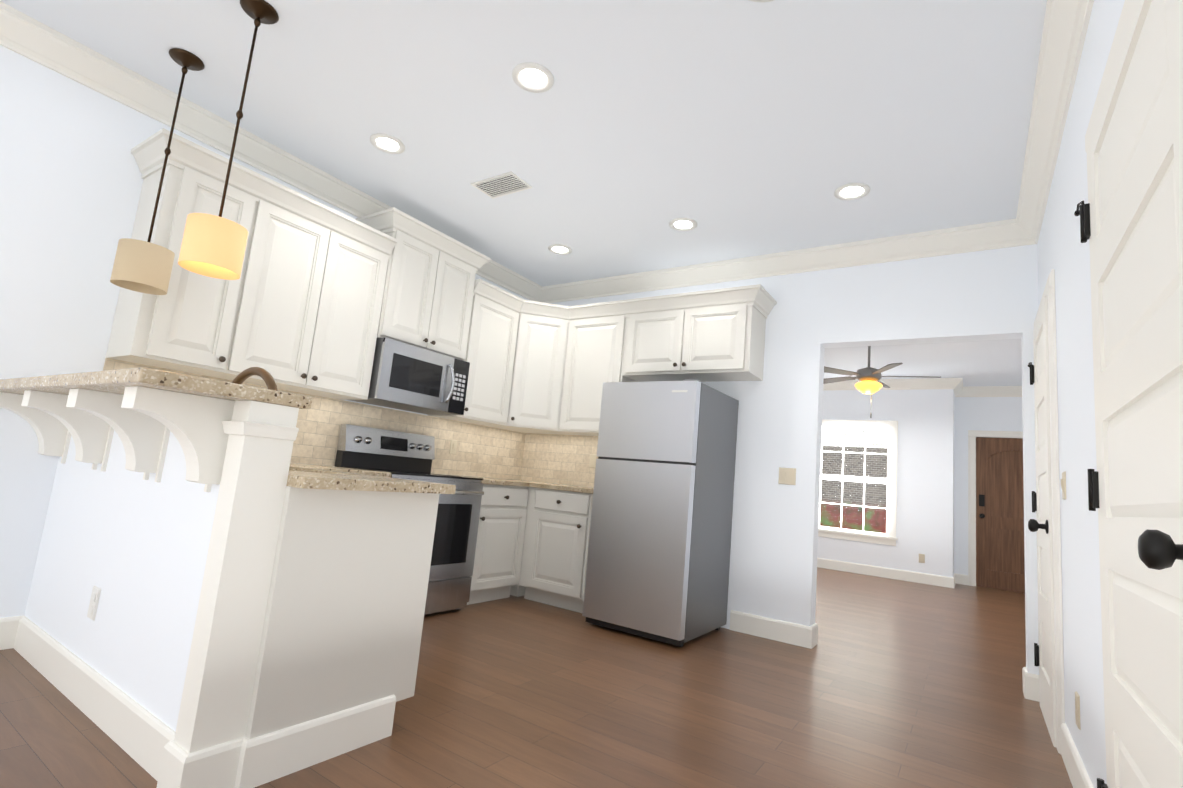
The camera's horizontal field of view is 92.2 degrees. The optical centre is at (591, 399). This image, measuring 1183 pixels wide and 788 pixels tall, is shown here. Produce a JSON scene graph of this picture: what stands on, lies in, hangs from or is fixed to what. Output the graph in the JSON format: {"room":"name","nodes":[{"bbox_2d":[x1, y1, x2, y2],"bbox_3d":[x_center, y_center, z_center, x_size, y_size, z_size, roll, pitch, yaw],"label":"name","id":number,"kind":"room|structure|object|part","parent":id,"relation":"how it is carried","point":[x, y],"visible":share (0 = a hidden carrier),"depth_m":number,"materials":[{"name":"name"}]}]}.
{"room":"kitchen","nodes":[
{"label":"kitchen","id":0,"kind":"room"},
{"bbox_2d":[0,45,530,617],"bbox_3d":[-2.479,-0.248,2.770,0.140,2.740,6.810,0,-10,34],"label":"wall","id":1,"kind":"structure","parent":0,"point":[70,183],"depth_m":2.62,"materials":[{"name":"white paint"}]},
{"bbox_2d":[0,615,23,649],"bbox_3d":[-3.474,0.755,1.147,0.016,0.134,3.390,0,-10,34],"label":"baseboard","id":2,"kind":"structure","parent":1,"relation":"attached to","point":[8,625],"depth_m":2.50,"materials":[{"name":"white paint"}]},
{"bbox_2d":[105,152,274,379],"bbox_3d":[-2.066,-0.642,2.949,0.344,0.969,0.467,0,-10,34],"label":"upper cabinet","id":3,"kind":"object","parent":1,"relation":"attached to","point":[202,325],"depth_m":2.82,"materials":[{"name":"white paint"}]},
{"bbox_2d":[0,1,543,301],"bbox_3d":[-2.297,-1.544,2.824,0.106,0.135,6.670,0,-10,34],"label":"crown molding","id":4,"kind":"structure","parent":1,"relation":"attached to","point":[20,33],"depth_m":3.01,"materials":[{"name":"white paint"}]},
{"bbox_2d":[223,200,390,403],"bbox_3d":[-1.760,-0.550,3.404,0.344,0.969,0.910,0,-10,34],"label":"upper cabinet","id":5,"kind":"object","parent":1,"relation":"attached to","point":[315,300],"depth_m":3.34,"materials":[{"name":"white paint"}]},
{"bbox_2d":[103,357,526,480],"bbox_3d":[-1.519,0.278,4.058,0.010,0.440,3.188,0,-10,34],"label":"backsplash","id":6,"kind":"structure","parent":1,"relation":"attached to","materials":[{"name":"tile"}]},
{"bbox_2d":[359,224,478,361],"bbox_3d":[-1.268,-0.708,4.125,0.356,0.750,0.760,0,-10,34],"label":"upper cabinet","id":7,"kind":"object","parent":1,"relation":"attached to","point":[429,294],"depth_m":3.97,"materials":[{"name":"white paint"}]},
{"bbox_2d":[351,337,469,414],"bbox_3d":[-1.269,-0.138,4.011,0.450,0.398,0.744,0,-10,34],"label":"microwave","id":8,"kind":"object","parent":7,"relation":"attached to","point":[408,377],"visible":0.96,"depth_m":3.86,"materials":[{"name":"silver metal"}]},
{"bbox_2d":[423,288,518,427],"bbox_3d":[-0.908,-0.300,4.628,0.391,0.969,0.593,0,-10,34],"label":"upper cabinet","id":9,"kind":"object","parent":1,"relation":"attached to","point":[494,321],"depth_m":4.53,"materials":[{"name":"white paint"}]},
{"bbox_2d":[495,304,566,435],"bbox_3d":[-0.511,-0.212,4.997,0.638,0.969,0.703,0,-10,34],"label":"upper cabinet","id":10,"kind":"object","parent":1,"relation":"attached to","point":[539,338],"depth_m":4.79,"materials":[{"name":"white paint"}]},
{"bbox_2d":[0,0,1046,386],"bbox_3d":[0.838,-1.211,3.996,6.080,0.100,12.430,0,-10,34],"label":"ceiling","id":11,"kind":"structure","parent":0,"point":[740,128],"depth_m":2.77,"materials":[{"name":"white paint"}]},
{"bbox_2d":[110,48,204,294],"bbox_3d":[-1.949,-1.045,2.593,0.200,1.120,0.200,0,-10,34],"label":"pendant light","id":12,"kind":"object","parent":11,"relation":"hanging from","point":[141,266],"visible":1,"depth_m":2.50,"materials":[{"name":"beige fabric"}]},
{"bbox_2d":[178,0,278,279],"bbox_3d":[-1.409,-1.043,2.252,0.200,1.120,0.200,0,-10,34],"label":"pendant light","id":13,"kind":"object","parent":11,"relation":"hanging from","point":[213,246],"visible":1,"depth_m":2.16,"materials":[{"name":"yellow fabric"}]},
{"bbox_2d":[370,133,404,153],"bbox_3d":[-1.157,-1.446,3.229,0.190,0.010,0.190,0,-10,34],"label":"recessed light","id":14,"kind":"object","parent":11,"relation":"in","point":[387,143],"visible":0.98,"depth_m":3.22,"materials":[{"name":"white plastic"}]},
{"bbox_2d":[471,171,531,198],"bbox_3d":[-0.567,-1.344,3.581,0.340,0.008,0.200,0,-10,34],"label":"ceiling vent","id":15,"kind":"object","parent":11,"relation":"in","point":[504,184],"visible":1,"depth_m":3.58,"materials":[{"name":"white plastic"}]},
{"bbox_2d":[512,62,553,92],"bbox_3d":[-0.265,-1.455,2.581,0.190,0.010,0.190,0,-10,34],"label":"recessed light","id":16,"kind":"object","parent":11,"relation":"in","point":[532,77],"visible":1,"depth_m":2.58,"materials":[{"name":"white plastic"}]},
{"bbox_2d":[548,244,571,254],"bbox_3d":[-0.249,-1.183,4.507,0.190,0.010,0.190,0,-10,34],"label":"recessed light","id":17,"kind":"object","parent":11,"relation":"in","point":[561,249],"visible":1,"depth_m":4.50,"materials":[{"name":"white plastic"}]},
{"bbox_2d":[669,218,696,230],"bbox_3d":[0.625,-1.191,3.884,0.190,0.010,0.190,0,-10,34],"label":"recessed light","id":18,"kind":"object","parent":11,"relation":"in","point":[683,224],"visible":1,"depth_m":3.88,"materials":[{"name":"white plastic"}]},
{"bbox_2d":[749,0,773,2],"bbox_3d":[0.607,-1.457,1.958,0.230,0.055,0.230,0,-10,34],"label":"ceiling light","id":19,"kind":"object","parent":11,"relation":"attached to","point":[761,1],"visible":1,"depth_m":2.06,"materials":[{"name":"white plastic"}]},
{"bbox_2d":[834,183,869,199],"bbox_3d":[1.502,-1.194,3.282,0.190,0.010,0.190,0,-10,34],"label":"recessed light","id":20,"kind":"object","parent":11,"relation":"in","point":[852,191],"visible":1,"depth_m":3.28,"materials":[{"name":"white plastic"}]},
{"bbox_2d":[823,346,940,417],"bbox_3d":[2.989,-0.227,6.084,1.278,0.875,1.261,0,-10,34],"label":"ceiling fan","id":21,"kind":"object","parent":11,"relation":"hanging from","point":[869,377],"visible":0.81,"depth_m":5.99,"materials":[{"name":"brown metal"}]},
{"bbox_2d":[0,567,1072,787],"bbox_3d":[0.580,1.590,3.603,6.080,0.100,12.430,0,-10,34],"label":"floor","id":22,"kind":"structure","parent":0,"point":[888,683],"depth_m":2.49,"materials":[{"name":"brown wood"}]},
{"bbox_2d":[92,459,438,787],"bbox_3d":[-1.290,0.742,2.250,1.170,0.859,0.575,0,-10,34],"label":"base cabinet","id":23,"kind":"object","parent":22,"relation":"on","point":[223,593],"depth_m":1.80,"materials":[{"name":"white paint"}]},
{"bbox_2d":[86,585,101,621],"bbox_3d":[-1.861,0.763,2.126,0.070,0.115,0.008,0,-10,34],"label":"outlet","id":24,"kind":"object","parent":23,"relation":"attached to","point":[96,596],"depth_m":2.12,"materials":[{"name":"white plastic"}]},
{"bbox_2d":[0,367,311,410],"bbox_3d":[-1.755,-0.023,2.128,1.773,0.040,0.460,0,-10,34],"label":"countertop","id":25,"kind":"structure","parent":23,"relation":"on","point":[131,387],"depth_m":1.67,"materials":[{"name":"beige stone"}]},
{"bbox_2d":[200,367,283,462],"bbox_3d":[-1.274,0.062,2.092,0.365,0.369,0.079,0,-10,34],"label":"faucet","id":26,"kind":"object","parent":25,"relation":"on","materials":[{"name":"brown metal"}]},
{"bbox_3d":[-1.632,1.081,2.267,1.790,0.134,0.661,0,-10,34],"label":"baseboard","id":27,"kind":"part","parent":23,"relation":"part of","materials":[{"name":"white paint"}]},
{"bbox_2d":[92,447,455,494],"bbox_3d":[-1.467,0.303,2.479,1.858,0.035,0.610,0,-10,34],"label":"countertop","id":28,"kind":"structure","parent":23,"relation":"on","point":[308,479],"depth_m":1.91,"materials":[{"name":"beige stone"}]},
{"bbox_3d":[-1.060,0.559,1.679,0.140,1.104,0.165,0,-10,34],"label":"post","id":29,"kind":"part","parent":28,"relation":"part of","materials":[{"name":"white paint"}]},
{"bbox_2d":[290,464,390,476],"bbox_3d":[-1.634,0.407,3.328,0.634,0.035,0.629,0,-10,34],"label":"countertop","id":30,"kind":"structure","parent":23,"relation":"on","point":[317,466],"depth_m":3.27,"materials":[{"name":"beige stone"}]},
{"bbox_2d":[335,424,483,614],"bbox_3d":[-1.227,0.807,3.823,0.698,1.177,0.750,0,-10,34],"label":"range","id":31,"kind":"object","parent":22,"relation":"on","point":[403,455],"visible":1,"depth_m":3.83,"materials":[{"name":"silver metal"}]},
{"bbox_2d":[467,484,522,604],"bbox_3d":[-0.935,1.073,4.379,0.618,0.858,0.560,0,-10,34],"label":"base cabinet","id":32,"kind":"object","parent":22,"relation":"on","point":[501,509],"depth_m":4.20,"materials":[{"name":"white paint"}]},
{"bbox_2d":[515,484,592,612],"bbox_3d":[-0.082,1.162,4.455,0.738,0.858,0.663,0,-10,34],"label":"base cabinet","id":33,"kind":"object","parent":22,"relation":"on","point":[550,569],"depth_m":4.26,"materials":[{"name":"white paint"}]},
{"bbox_2d":[431,472,542,487],"bbox_3d":[-0.726,0.679,4.678,0.634,0.035,1.147,0,-10,34],"label":"countertop","id":34,"kind":"structure","parent":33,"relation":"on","point":[490,479],"depth_m":4.41,"materials":[{"name":"beige stone"}]},
{"bbox_2d":[535,484,593,491],"bbox_3d":[-0.023,0.721,4.516,0.713,0.035,0.623,0,-10,34],"label":"countertop","id":35,"kind":"structure","parent":33,"relation":"on","point":[578,487],"depth_m":4.34,"materials":[{"name":"beige stone"}]},
{"bbox_2d":[582,379,738,646],"bbox_3d":[0.518,0.751,4.024,0.710,1.660,0.786,0,-10,34],"label":"refrigerator","id":36,"kind":"object","parent":22,"relation":"on","point":[658,560],"visible":0.98,"depth_m":3.71,"materials":[{"name":"silver metal"}]},
{"bbox_2d":[511,296,570,315],"bbox_3d":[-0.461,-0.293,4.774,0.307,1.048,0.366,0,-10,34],"label":"crown molding","id":37,"kind":"structure","parent":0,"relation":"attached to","point":[566,310],"depth_m":4.80,"materials":[{"name":"white paint"}]},
{"bbox_2d":[524,244,1038,674],"bbox_3d":[1.013,0.299,4.385,3.850,2.740,0.140,0,-10,34],"label":"wall","id":38,"kind":"structure","parent":0,"point":[992,294],"depth_m":3.94,"materials":[{"name":"white paint"}]},
{"bbox_2d":[520,433,651,492],"bbox_3d":[-0.086,0.540,4.982,1.336,0.440,0.010,0,-10,34],"label":"backsplash","id":39,"kind":"structure","parent":38,"relation":"attached to","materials":[{"name":"tile"}]},
{"bbox_2d":[555,308,634,439],"bbox_3d":[0.059,-0.188,4.799,0.624,0.969,0.390,0,-10,34],"label":"upper cabinet","id":40,"kind":"object","parent":38,"relation":"attached to","point":[592,341],"depth_m":4.69,"materials":[{"name":"white paint"}]},
{"bbox_2d":[623,296,766,381],"bbox_3d":[0.775,-0.414,4.392,1.020,0.505,0.343,0,-10,34],"label":"upper cabinet","id":41,"kind":"object","parent":38,"relation":"attached to","point":[720,340],"depth_m":4.21,"materials":[{"name":"white paint"}]},
{"bbox_2d":[729,610,815,648],"bbox_3d":[1.225,1.572,3.902,0.556,0.134,0.036,0,-10,34],"label":"baseboard","id":42,"kind":"structure","parent":38,"relation":"attached to","point":[778,630],"depth_m":3.87,"materials":[{"name":"white paint"}]},
{"bbox_2d":[540,219,1011,302],"bbox_3d":[1.059,-1.006,4.467,3.600,0.135,0.106,0,-10,34],"label":"crown molding","id":43,"kind":"structure","parent":38,"relation":"attached to","point":[997,234],"depth_m":4.13,"materials":[{"name":"white paint"}]},
{"bbox_2d":[778,467,795,484],"bbox_3d":[1.374,0.542,3.998,0.118,0.116,0.013,0,-10,34],"label":"light switch","id":44,"kind":"object","parent":38,"relation":"attached to","point":[787,476],"visible":1,"depth_m":4.00,"materials":[{"name":"beige plastic"}]},
{"bbox_2d":[816,624,817,644],"bbox_3d":[0.065,1.599,4.856,3.546,0.134,0.016,0,-10,34],"label":"baseboard","id":45,"kind":"structure","parent":38,"relation":"attached to","point":[816,624],"depth_m":3.85,"materials":[{"name":"white paint"}]},
{"bbox_2d":[1022,667,1039,697],"bbox_3d":[2.933,1.593,2.927,1.141,0.134,0.016,0,-10,34],"label":"baseboard","id":46,"kind":"structure","parent":38,"relation":"attached to","point":[1030,681],"depth_m":3.10,"materials":[{"name":"white paint"}]},
{"bbox_2d":[817,389,956,576],"bbox_3d":[3.081,1.100,8.747,4.190,2.740,0.140,0,-10,34],"label":"wall","id":47,"kind":"structure","parent":0,"point":[935,426],"depth_m":7.77,"materials":[{"name":"white paint"}]},
{"bbox_2d":[818,419,897,545],"bbox_3d":[3.785,1.164,8.230,1.175,1.720,0.190,0,-10,34],"label":"living room window","id":48,"kind":"structure","parent":47,"relation":"in","point":[888,537],"depth_m":8.11,"materials":[{"name":"white paint"}]},
{"bbox_2d":[817,558,955,587],"bbox_3d":[2.922,2.373,8.502,4.216,0.134,0.016,0,-10,34],"label":"baseboard","id":49,"kind":"structure","parent":47,"relation":"attached to","point":[937,580],"depth_m":7.74,"materials":[{"name":"white paint"}]},
{"bbox_2d":[823,378,963,391],"bbox_3d":[3.171,-0.205,8.800,4.306,0.135,0.106,0,-10,34],"label":"crown molding","id":50,"kind":"structure","parent":47,"relation":"attached to","point":[956,384],"depth_m":7.94,"materials":[{"name":"white paint"}]},
{"bbox_2d":[919,554,924,562],"bbox_3d":[4.392,2.120,7.567,0.072,0.116,0.008,0,-10,34],"label":"outlet","id":51,"kind":"object","parent":47,"relation":"attached to","point":[921,558],"visible":1,"depth_m":7.56,"materials":[{"name":"beige plastic"}]},
{"bbox_2d":[954,573,959,583],"bbox_3d":[4.854,2.423,7.598,0.030,0.134,0.630,0,-10,34],"label":"baseboard","id":52,"kind":"structure","parent":47,"relation":"attached to","point":[957,575],"depth_m":7.83,"materials":[{"name":"white paint"}]},
{"bbox_2d":[954,392,963,395],"bbox_3d":[5.089,-0.156,7.888,0.106,0.135,0.510,0,-10,34],"label":"crown molding","id":53,"kind":"structure","parent":47,"relation":"attached to","point":[955,393],"depth_m":8.14,"materials":[{"name":"white paint"}]},
{"bbox_2d":[957,397,1022,574],"bbox_3d":[5.777,1.201,7.694,1.740,2.740,0.140,0,-10,34],"label":"wall","id":54,"kind":"structure","parent":0,"point":[973,413],"depth_m":7.95,"materials":[{"name":"white paint"}]},
{"bbox_2d":[955,386,1021,396],"bbox_3d":[5.886,-0.104,7.734,1.600,0.135,0.106,0,-10,34],"label":"crown molding","id":55,"kind":"structure","parent":54,"relation":"attached to","point":[969,391],"depth_m":7.92,"materials":[{"name":"white paint"}]},
{"bbox_2d":[968,430,1022,585],"bbox_3d":[5.689,1.489,7.597,1.096,2.128,0.022,0,-10,34],"label":"door frame","id":56,"kind":"structure","parent":54,"relation":"attached to","point":[973,435],"depth_m":7.86,"materials":[{"name":"white paint"}]},
{"bbox_2d":[976,437,1024,592],"bbox_3d":[5.685,1.532,7.592,0.912,2.031,0.119,0,-10,34],"label":"front door","id":57,"kind":"structure","parent":54,"relation":"in","point":[1000,562],"depth_m":7.71,"materials":[{"name":"brown wood"}]},
{"bbox_2d":[1037,0,1124,787],"bbox_3d":[0.832,-0.256,0.543,0.140,2.740,6.810,0,-10,34],"label":"wall","id":58,"kind":"structure","parent":0,"point":[1063,251],"depth_m":2.08,"materials":[{"name":"white paint"}]},
{"bbox_2d":[1028,295,1056,747],"bbox_3d":[2.287,0.566,2.928,0.104,2.042,0.735,0,-10,34],"label":"hall door","id":59,"kind":"structure","parent":58,"relation":"in","point":[1044,649],"depth_m":2.80,"materials":[{"name":"white paint"}]},
{"bbox_2d":[1034,269,1064,754],"bbox_3d":[2.301,0.511,2.874,0.022,2.138,0.831,0,-10,34],"label":"door frame","id":60,"kind":"structure","parent":58,"relation":"attached to","point":[1049,290],"depth_m":2.54,"materials":[{"name":"white paint"}]},
{"bbox_2d":[1012,0,1093,246],"bbox_3d":[0.809,-1.552,0.735,0.106,0.135,6.670,0,-10,34],"label":"crown molding","id":61,"kind":"structure","parent":58,"relation":"attached to","point":[1066,22],"depth_m":2.34,"materials":[{"name":"white paint"}]},
{"bbox_2d":[1060,471,1065,499],"bbox_3d":[1.987,0.364,2.397,0.013,0.116,0.072,0,-10,34],"label":"light switch","id":62,"kind":"object","parent":58,"relation":"attached to","point":[1063,483],"visible":1,"depth_m":2.38,"materials":[{"name":"beige plastic"}]},
{"bbox_2d":[1061,723,1093,787],"bbox_3d":[1.687,1.341,1.949,0.016,0.134,1.080,0,-10,34],"label":"baseboard","id":63,"kind":"structure","parent":58,"relation":"attached to","point":[1079,777],"depth_m":2.12,"materials":[{"name":"white paint"}]},
{"bbox_2d":[1075,691,1080,729],"bbox_3d":[1.787,1.144,2.093,0.008,0.116,0.072,0,-10,34],"label":"wall outlet","id":64,"kind":"object","parent":58,"relation":"attached to","point":[1077,707],"visible":1,"depth_m":2.07,"materials":[{"name":"beige plastic"}]},
{"bbox_2d":[1085,0,1128,152],"bbox_3d":[1.166,0.135,1.187,0.022,2.208,1.136,0,-10,34],"label":"door frame","id":65,"kind":"structure","parent":58,"relation":"attached to","point":[1125,5],"depth_m":1.50,"materials":[{"name":"white paint"}]},
{"bbox_2d":[1074,0,1182,787],"bbox_3d":[1.152,0.190,1.241,0.104,2.112,1.040,0,-10,34],"label":"hall door","id":66,"kind":"structure","parent":58,"relation":"in","point":[1130,213],"depth_m":1.19,"materials":[{"name":"white paint"}]},
{"label":"outside","id":67,"kind":"structure","parent":0,"visible":0},
{"bbox_2d":[820,429,887,532],"bbox_3d":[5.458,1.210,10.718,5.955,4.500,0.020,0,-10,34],"label":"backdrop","id":68,"kind":"structure","parent":67,"point":[875,495],"depth_m":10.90,"materials":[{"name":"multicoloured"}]}
]}

